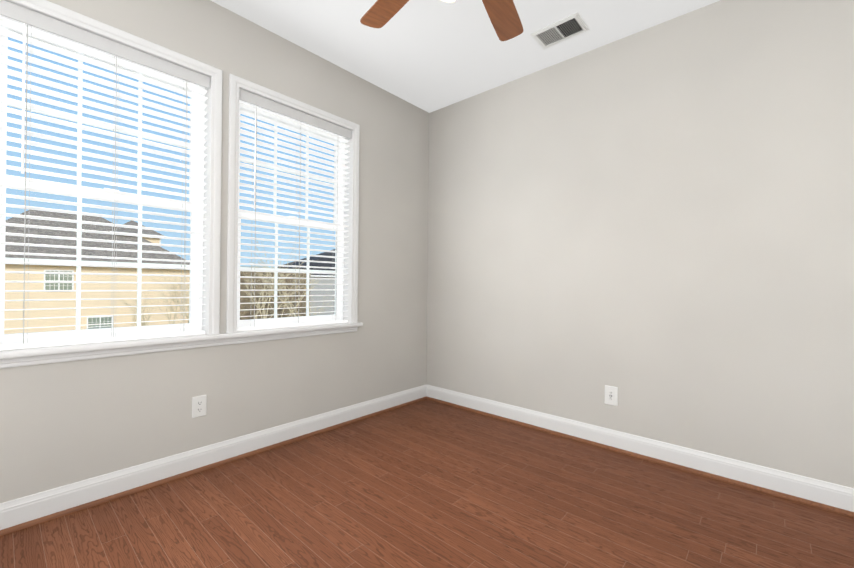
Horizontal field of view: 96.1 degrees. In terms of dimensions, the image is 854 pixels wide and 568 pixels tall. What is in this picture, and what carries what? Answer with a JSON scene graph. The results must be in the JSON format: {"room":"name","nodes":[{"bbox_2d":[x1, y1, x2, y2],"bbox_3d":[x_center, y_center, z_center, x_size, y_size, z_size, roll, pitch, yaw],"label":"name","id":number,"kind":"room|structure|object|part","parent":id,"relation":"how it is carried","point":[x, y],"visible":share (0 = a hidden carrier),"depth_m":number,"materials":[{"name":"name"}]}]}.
{"room":"empty bedroom","nodes":[
{"label":"empty bedroom","id":0,"kind":"room"},
{"bbox_2d":[0,0,428,502],"bbox_3d":[-1.184,-0.291,2.479,0.160,2.740,3.400,1,0,42],"label":"wall","id":1,"kind":"structure","parent":0,"point":[65,423],"depth_m":2.40,"materials":[{"name":"beige paint"}]},
{"bbox_2d":[0,0,359,367],"bbox_3d":[-1.276,-0.454,2.360,0.176,1.643,2.008,1,0,42],"label":"window","id":2,"kind":"structure","parent":1,"relation":"in","point":[200,280],"depth_m":2.25,"materials":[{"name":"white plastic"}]},
{"bbox_3d":[-1.661,-0.461,2.016,0.052,1.473,0.818,1,0,42],"label":"left window sash","id":3,"kind":"part","parent":2,"relation":"part of","materials":[{"name":"white plastic"}]},
{"bbox_2d":[0,0,209,349],"bbox_3d":[-1.595,-0.464,1.957,0.066,1.510,0.856,1,0,42],"label":"window blind","id":4,"kind":"object","parent":2,"relation":"attached to","point":[26,16],"visible":0.96,"depth_m":1.90,"materials":[{"name":"white plastic"}]},
{"bbox_2d":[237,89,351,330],"bbox_3d":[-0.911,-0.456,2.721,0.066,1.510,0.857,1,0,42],"label":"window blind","id":5,"kind":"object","parent":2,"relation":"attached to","point":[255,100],"visible":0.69,"depth_m":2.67,"materials":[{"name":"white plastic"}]},
{"bbox_2d":[0,322,362,359],"bbox_3d":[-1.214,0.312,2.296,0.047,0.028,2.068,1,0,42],"label":"window sill","id":6,"kind":"structure","parent":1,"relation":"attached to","point":[62,350],"depth_m":2.02,"materials":[{"name":"white wood"}]},
{"bbox_2d":[192,395,206,417],"bbox_3d":[-1.314,0.707,2.217,0.009,0.121,0.076,1,0,42],"label":"electrical outlet","id":7,"kind":"object","parent":1,"relation":"attached to","point":[199,406],"visible":1,"depth_m":2.21,"materials":[{"name":"white plastic"}]},
{"bbox_2d":[0,384,426,535],"bbox_3d":[-1.127,1.015,2.413,0.030,0.129,3.400,1,0,42],"label":"baseboard","id":8,"kind":"structure","parent":1,"relation":"attached to","point":[14,512],"depth_m":2.11,"materials":[{"name":"white wood"}]},
{"bbox_2d":[237,323,343,331],"bbox_3d":[-0.926,0.317,2.725,0.095,0.030,0.891,1,0,42],"label":"sill","id":9,"kind":"structure","parent":1,"relation":"attached to","point":[289,327],"depth_m":2.66,"materials":[{"name":"white wood"}]},
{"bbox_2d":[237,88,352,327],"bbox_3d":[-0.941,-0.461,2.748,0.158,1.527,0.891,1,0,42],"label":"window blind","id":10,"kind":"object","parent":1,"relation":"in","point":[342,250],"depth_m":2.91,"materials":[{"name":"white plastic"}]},
{"bbox_3d":[-0.977,-0.453,2.780,0.052,1.473,0.819,1,0,42],"label":"right window sash","id":11,"kind":"part","parent":10,"relation":"part of","materials":[{"name":"white plastic"}]},
{"bbox_2d":[0,399,853,567],"bbox_3d":[0.127,1.166,1.290,3.720,0.150,3.720,1,0,42],"label":"floor","id":12,"kind":"structure","parent":0,"point":[426,483],"depth_m":1.82,"materials":[{"name":"brown wood"}]},
{"bbox_2d":[211,0,719,112],"bbox_3d":[0.158,-1.724,1.294,3.720,0.150,3.720,1,0,42],"label":"ceiling","id":13,"kind":"structure","parent":0,"point":[429,56],"depth_m":2.55,"materials":[{"name":"white paint"}]},
{"bbox_2d":[360,0,522,40],"bbox_3d":[0.144,-1.384,1.478,1.386,0.529,1.364,1,0,42],"label":"ceiling fan","id":14,"kind":"object","parent":13,"relation":"hanging from","point":[504,17],"visible":1,"depth_m":1.92,"materials":[{"name":"brown wood"}]},
{"bbox_2d":[538,18,581,44],"bbox_3d":[0.861,-1.638,2.491,0.253,0.001,0.153,1,0,42],"label":"vent duct","id":15,"kind":"object","parent":13,"relation":"attached to","point":[569,26],"visible":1,"depth_m":2.46,"materials":[{"name":"black metal"}]},
{"bbox_2d":[531,12,588,48],"bbox_3d":[0.861,-1.631,2.491,0.305,0.016,0.205,1,0,42],"label":"ceiling vent","id":16,"kind":"object","parent":13,"relation":"in","point":[580,21],"visible":1,"depth_m":2.46,"materials":[{"name":"white metal"}]},
{"bbox_2d":[537,28,562,45],"bbox_3d":[0.812,-1.635,2.535,0.116,0.007,0.153,1,0,42],"label":"louvres","id":17,"kind":"object","parent":16,"relation":"attached to","point":[554,34],"depth_m":2.54,"materials":[{"name":"silver metal"}]},
{"bbox_2d":[554,18,582,37],"bbox_3d":[0.910,-1.635,2.448,0.114,0.008,0.153,1,0,42],"label":"louvres","id":18,"kind":"object","parent":16,"relation":"attached to","point":[574,18],"depth_m":2.46,"materials":[{"name":"silver metal"}]},
{"bbox_2d":[427,0,853,487],"bbox_3d":[1.329,-0.264,2.619,3.720,2.740,0.160,1,0,42],"label":"wall","id":19,"kind":"structure","parent":0,"point":[654,225],"depth_m":2.36,"materials":[{"name":"beige paint"}]},
{"bbox_2d":[604,385,617,405],"bbox_3d":[1.236,0.750,2.577,0.082,0.127,0.009,1,0,42],"label":"electrical outlet","id":20,"kind":"object","parent":19,"relation":"attached to","point":[611,395],"visible":1,"depth_m":2.57,"materials":[{"name":"white plastic"}]},
{"bbox_2d":[427,385,853,517],"bbox_3d":[1.252,1.041,2.546,3.400,0.129,0.030,1,0,42],"label":"baseboard","id":21,"kind":"structure","parent":19,"relation":"attached to","point":[825,492],"depth_m":2.32,"materials":[{"name":"white wood"}]},
{"label":"outside","id":22,"kind":"structure","parent":0,"visible":0},
{"bbox_3d":[-70.231,8.247,93.252,216.000,0.500,280.000,1,0,42],"label":"ground","id":23,"kind":"structure","parent":22,"visible":0},
{"bbox_2d":[4,237,189,333],"bbox_3d":[-32.413,1.714,35.716,11.000,13.176,15.812,1,0,42],"label":"wall","id":24,"kind":"structure","parent":23,"relation":"on","point":[121,319],"depth_m":32.07,"materials":[{"name":"beige"}]},
{"bbox_2d":[5,210,189,264],"bbox_3d":[-32.350,-4.230,35.726,11.900,4.939,16.712,1,0,42],"label":"house roof","id":25,"kind":"structure","parent":24,"relation":"on","point":[35,231],"depth_m":33.30,"materials":[{"name":"grey"}]},
{"bbox_2d":[23,231,186,328],"bbox_3d":[-29.253,1.733,32.889,3.480,13.196,16.712,1,0,42],"label":"trim","id":26,"kind":"structure","parent":24,"relation":"attached to","point":[99,326],"depth_m":31.32,"materials":[{"name":"white"}]},
{"bbox_2d":[240,266,309,319],"bbox_3d":[-17.302,3.389,41.001,3.500,10.166,8.614,1,0,42],"label":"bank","id":27,"kind":"object","parent":23,"relation":"on","point":[251,306],"depth_m":39.32,"materials":[{"name":"brown plant"}]},
{"bbox_2d":[310,277,334,315],"bbox_3d":[-18.057,3.478,82.533,12.000,10.112,33.360,1,0,42],"label":"wall","id":28,"kind":"structure","parent":23,"relation":"on","point":[327,310],"depth_m":71.84,"materials":[{"name":"grey"}]},
{"bbox_2d":[278,249,334,275],"bbox_3d":[-17.965,-5.174,82.547,13.000,7.194,34.360,1,0,42],"label":"house roof","id":29,"kind":"structure","parent":28,"relation":"on","point":[316,264],"depth_m":74.08,"materials":[{"name":"grey"}]},
{"bbox_2d":[310,275,334,276],"bbox_3d":[-13.149,-1.393,78.198,0.070,0.320,34.360,1,0,42],"label":"trim","id":30,"kind":"structure","parent":29,"relation":"attached to","point":[321,276],"depth_m":71.09,"materials":[{"name":"white"}]},
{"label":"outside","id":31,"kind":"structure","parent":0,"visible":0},
{"bbox_2d":[45,271,110,328],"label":"windows","id":32,"kind":"structure","parent":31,"point":[67,277],"depth_m":31.08,"materials":[{"name":"grey"}]},
{"bbox_2d":[118,241,334,325],"bbox_3d":[-15.168,1.936,33.824,8.537,11.957,19.074,1,0,42],"label":"trees","id":33,"kind":"object","parent":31,"point":[269,293],"depth_m":33.01,"materials":[{"name":"beige plant"}]}
]}

